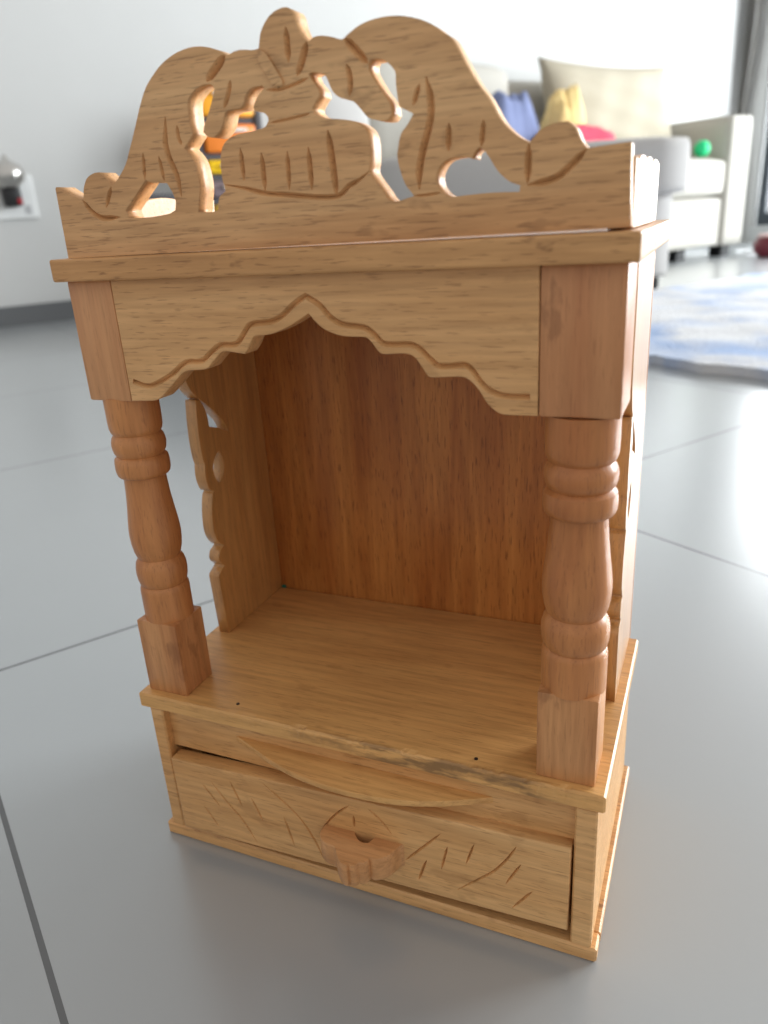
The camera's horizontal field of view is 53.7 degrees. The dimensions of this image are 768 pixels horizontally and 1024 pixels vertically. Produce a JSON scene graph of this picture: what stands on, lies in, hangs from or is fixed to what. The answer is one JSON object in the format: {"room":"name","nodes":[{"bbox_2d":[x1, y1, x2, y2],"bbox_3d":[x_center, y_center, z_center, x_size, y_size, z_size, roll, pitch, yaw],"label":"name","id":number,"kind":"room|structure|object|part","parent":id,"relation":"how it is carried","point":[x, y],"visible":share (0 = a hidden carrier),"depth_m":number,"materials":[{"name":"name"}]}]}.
{"room":"living room","nodes":[
{"label":"living room","id":0,"kind":"room"},
{"bbox_2d":[0,0,746,307],"bbox_3d":[-1.161,-2.165,2.781,8.663,2.772,0.154,-17,25,-31],"label":"wall","id":1,"kind":"structure","parent":0,"point":[75,75],"depth_m":3.02,"materials":[{"name":"white paint"}]},
{"bbox_2d":[0,155,24,206],"bbox_3d":[-1.371,-1.211,2.774,0.117,0.173,0.117,6,23,22],"label":"plug","id":2,"kind":"object","parent":1,"relation":"attached to","point":[12,175],"visible":1,"depth_m":2.75,"materials":[{"name":"black plastic"}]},
{"bbox_2d":[0,174,38,219],"bbox_3d":[-1.391,-1.181,2.843,0.154,0.154,0.017,-17,25,-31],"label":"wall socket","id":3,"kind":"object","parent":1,"relation":"attached to","point":[29,210],"visible":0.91,"depth_m":2.86,"materials":[{"name":"white plastic"}]},
{"bbox_2d":[24,205,32,213],"bbox_3d":[-1.349,-1.147,2.875,0.023,0.031,0.002,-17,25,-31],"label":"switch","id":4,"kind":"object","parent":3,"relation":"attached to","point":[28,209],"depth_m":2.87,"materials":[{"name":"grey plastic"}]},
{"bbox_2d":[0,300,74,327],"bbox_3d":[-1.096,-0.867,3.164,8.509,0.073,0.015,-17,25,-31],"label":"baseboard","id":5,"kind":"structure","parent":1,"relation":"attached to","point":[11,316],"depth_m":2.98,"materials":[{"name":"grey"}]},
{"bbox_2d":[0,243,767,1023],"bbox_3d":[1.148,-0.228,1.316,10.010,0.046,6.237,-17,25,-31],"label":"floor","id":6,"kind":"structure","parent":0,"point":[109,914],"depth_m":0.43,"materials":[{"name":"grey tile"}]},
{"bbox_2d":[149,193,174,198],"bbox_3d":[-0.667,-0.741,2.305,0.195,0.408,0.231,-17,25,-31],"label":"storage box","id":7,"kind":"object","parent":6,"relation":"on","point":[152,195],"visible":0.05,"depth_m":2.14,"materials":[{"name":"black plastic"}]},
{"bbox_2d":[199,90,261,210],"bbox_3d":[-0.489,-0.927,2.354,0.216,0.698,0.240,-17,25,-31],"label":"toy","id":8,"kind":"object","parent":6,"relation":"on","point":[211,148],"visible":0.1,"depth_m":2.20,"materials":[{"name":"multicoloured plastic"}]},
{"bbox_3d":[-0.494,-1.042,2.305,0.162,0.037,0.202,-17,25,-31],"label":"drawer","id":9,"kind":"part","parent":8,"relation":"part of","materials":[{"name":"yellow"}]},
{"bbox_3d":[-0.490,-0.987,2.327,0.162,0.045,0.202,-17,25,-31],"label":"drawer","id":10,"kind":"part","parent":8,"relation":"part of","materials":[{"name":"grey"}]},
{"bbox_3d":[-0.504,-1.200,2.244,0.162,0.075,0.202,-17,25,-31],"label":"drawer","id":11,"kind":"part","parent":8,"relation":"part of","materials":[{"name":"orange"}]},
{"bbox_3d":[-0.498,-1.112,2.278,0.162,0.076,0.202,-17,25,-31],"label":"drawer","id":12,"kind":"part","parent":8,"relation":"part of","materials":[{"name":"orange"}]},
{"bbox_3d":[-0.438,-1.103,2.186,0.092,0.011,0.015,-17,25,-31],"label":"handle","id":13,"kind":"part","parent":8,"relation":"part of","materials":[{"name":"white"}]},
{"bbox_2d":[49,7,670,960],"bbox_3d":[-0.003,-0.006,0.354,0.232,0.373,0.154,6,23,22],"label":"shrine","id":14,"kind":"object","parent":6,"relation":"on","point":[411,685],"visible":1,"depth_m":0.33,"materials":[{"name":"brown wood"}]},
{"bbox_3d":[-0.106,-0.133,0.350,0.008,0.022,0.087,6,23,22],"label":"crown rail","id":15,"kind":"part","parent":14,"relation":"part of","materials":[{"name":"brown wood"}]},
{"bbox_3d":[-0.088,-0.033,0.424,0.007,0.200,0.068,6,23,22],"label":"panel","id":16,"kind":"part","parent":14,"relation":"part of","materials":[{"name":"brown wood"}]},
{"bbox_3d":[-0.028,-0.065,0.287,0.175,0.050,0.010,6,23,22],"label":"arch panel","id":17,"kind":"part","parent":14,"relation":"part of","materials":[{"name":"brown wood"}]},
{"bbox_3d":[-0.029,-0.129,0.259,0.220,0.072,0.010,6,23,22],"label":"carved crown","id":18,"kind":"part","parent":14,"relation":"part of","materials":[{"name":"brown wood"}]},
{"bbox_3d":[-0.012,0.160,0.351,0.042,0.013,0.023,6,23,22],"label":"knob","id":19,"kind":"part","parent":14,"relation":"part of","materials":[{"name":"brown wood"}]},
{"bbox_2d":[236,736,492,806],"bbox_3d":[-0.017,0.121,0.345,0.132,0.003,0.018,6,23,22],"label":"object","id":20,"kind":"object","parent":14,"relation":"attached to","point":[366,779],"depth_m":0.34,"materials":[{"name":"brown wood"}]},
{"bbox_3d":[-0.013,0.118,0.358,0.206,0.025,0.010,6,23,22],"label":"case rail","id":21,"kind":"part","parent":14,"relation":"part of","materials":[{"name":"brown wood"}]},
{"bbox_3d":[-0.013,0.152,0.363,0.202,0.049,0.009,5,23,22],"label":"drawer","id":22,"kind":"part","parent":14,"relation":"part of","materials":[{"name":"brown wood"}]},
{"bbox_3d":[0.026,-0.030,0.418,0.221,0.215,0.006,6,23,22],"label":"panel","id":23,"kind":"part","parent":14,"relation":"part of","materials":[{"name":"brown wood"}]},
{"bbox_3d":[0.013,0.160,0.432,0.230,0.007,0.117,6,23,22],"label":"plate","id":24,"kind":"part","parent":14,"relation":"part of","materials":[{"name":"brown wood"}]},
{"bbox_3d":[0.109,-0.014,0.343,0.007,0.200,0.068,6,23,22],"label":"panel","id":25,"kind":"part","parent":14,"relation":"part of","materials":[{"name":"brown wood"}]},
{"bbox_3d":[0.090,-0.114,0.269,0.008,0.022,0.087,6,23,22],"label":"crown rail","id":26,"kind":"part","parent":14,"relation":"part of","materials":[{"name":"brown wood"}]},
{"bbox_2d":[261,63,752,288],"bbox_3d":[0.834,-1.522,3.325,2.757,0.947,1.540,-17,25,-31],"label":"sofa","id":27,"kind":"object","parent":6,"relation":"on","point":[703,198],"visible":0.28,"depth_m":3.75,"materials":[{"name":"beige fabric"}]},
{"bbox_3d":[-0.489,-1.293,3.175,0.308,0.678,0.377,-17,25,-31],"label":"arm","id":28,"kind":"part","parent":27,"relation":"part of","materials":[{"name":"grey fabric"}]},
{"bbox_2d":[321,76,368,124],"bbox_3d":[-0.243,-1.615,3.207,0.338,0.407,0.307,-17,25,-31],"label":"cushion","id":29,"kind":"object","parent":27,"relation":"on","point":[337,108],"depth_m":3.06,"materials":[{"name":"grey fabric"}]},
{"bbox_2d":[369,63,507,159],"bbox_3d":[0.210,-1.803,3.479,0.839,0.461,0.292,-17,25,-31],"label":"cushion","id":30,"kind":"object","parent":27,"relation":"on","point":[494,79],"depth_m":3.26,"materials":[{"name":"beige fabric"}]},
{"bbox_2d":[492,90,538,140],"bbox_3d":[0.527,-1.695,3.319,0.339,0.274,0.242,-16,25,-30],"label":"cloth","id":31,"kind":"object","parent":27,"relation":"on","point":[517,109],"visible":0.21,"depth_m":3.26,"materials":[{"name":"blue fabric"}]},
{"bbox_2d":[508,81,544,128],"bbox_3d":[0.983,-2.047,4.021,1.139,0.400,0.154,-17,25,-31],"label":"cushion","id":32,"kind":"object","parent":27,"relation":"on","point":[534,91],"depth_m":3.76,"materials":[{"name":"blue fabric"}]},
{"bbox_2d":[380,136,689,200],"bbox_3d":[0.539,-1.291,2.932,1.155,0.219,0.545,0,22,10],"label":"cushion","id":33,"kind":"object","parent":27,"relation":"on","point":[466,176],"depth_m":2.69,"materials":[{"name":"grey fabric"}]},
{"bbox_2d":[539,83,585,130],"bbox_3d":[0.826,-1.794,3.480,0.217,0.306,0.169,-18,25,-32],"label":"cloth","id":34,"kind":"object","parent":27,"relation":"on","point":[566,104],"visible":0.39,"depth_m":3.42,"materials":[{"name":"yellow fabric"}]},
{"bbox_2d":[576,124,614,140],"bbox_3d":[0.866,-1.659,3.373,0.533,0.128,0.094,-17,25,-30],"label":"cloth","id":35,"kind":"object","parent":27,"relation":"on","point":[590,133],"visible":0.22,"depth_m":3.38,"materials":[{"name":"pink fabric"}]},
{"bbox_2d":[537,57,671,138],"bbox_3d":[1.147,-2.039,3.850,0.956,0.447,0.228,-17,25,-31],"label":"throw pillow","id":36,"kind":"object","parent":27,"relation":"on","point":[624,102],"visible":0.66,"depth_m":3.76,"materials":[{"name":"beige fabric"}]},
{"bbox_2d":[672,158,724,199],"bbox_3d":[1.167,-1.686,3.893,1.170,0.207,0.577,-17,25,-31],"label":"seat cushion","id":37,"kind":"object","parent":27,"relation":"on","point":[706,176],"depth_m":3.88,"materials":[{"name":"beige fabric"}]},
{"bbox_2d":[693,140,709,156],"bbox_3d":[1.643,-1.876,3.915,0.082,0.082,0.082,6,23,22],"label":"ball","id":38,"kind":"object","parent":27,"relation":"on","point":[701,148],"visible":1,"depth_m":3.89,"materials":[{"name":"green plastic"}]},
{"bbox_3d":[1.677,-1.856,4.316,0.193,0.643,0.732,-17,25,-31],"label":"arm","id":39,"kind":"part","parent":27,"relation":"part of","materials":[{"name":"beige fabric"}]},
{"bbox_2d":[648,273,767,380],"bbox_3d":[1.789,-0.518,1.861,2.556,0.022,2.319,-17,25,-31],"label":"rug","id":40,"kind":"object","parent":6,"relation":"on","point":[716,326],"visible":0.54,"depth_m":1.79,"materials":[{"name":"carpet"}]},
{"bbox_2d":[734,249,754,255],"bbox_3d":[2.093,-1.449,4.217,0.260,0.013,0.404,6,23,22],"label":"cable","id":41,"kind":"object","parent":6,"relation":"on","point":[750,251],"visible":0.43,"depth_m":4.24,"materials":[{"name":"white plastic"}]},
{"bbox_2d":[753,233,767,257],"bbox_3d":[1.989,-1.374,3.903,0.162,0.116,0.162,6,23,22],"label":"ball","id":42,"kind":"object","parent":6,"relation":"on","point":[760,246],"visible":1,"depth_m":3.87,"materials":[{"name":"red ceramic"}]},
{"bbox_2d":[739,0,767,242],"bbox_3d":[4.080,-2.404,2.536,0.154,2.772,6.006,-17,25,-31],"label":"wall","id":43,"kind":"structure","parent":0,"point":[757,107],"depth_m":4.97,"materials":[{"name":"white paint"}]},
{"bbox_2d":[736,0,763,114],"bbox_3d":[2.332,-2.964,4.830,0.054,2.179,0.104,-17,25,-31],"label":"curtain","id":44,"kind":"object","parent":43,"relation":"hanging from","point":[754,8],"visible":0.48,"depth_m":4.83,"materials":[{"name":"grey fabric"}]},
{"bbox_2d":[746,225,767,242],"bbox_3d":[3.909,-1.244,3.263,0.123,0.108,4.928,-17,25,-31],"label":"trim","id":45,"kind":"structure","parent":43,"relation":"attached to","point":[754,231],"depth_m":5.11,"materials":[{"name":"stone"}]},
{"bbox_2d":[756,121,767,225],"bbox_3d":[3.865,-2.223,2.883,0.046,1.994,4.901,-17,25,-31],"label":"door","id":46,"kind":"structure","parent":43,"relation":"in","point":[762,213],"depth_m":5.05,"materials":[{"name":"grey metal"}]}
]}

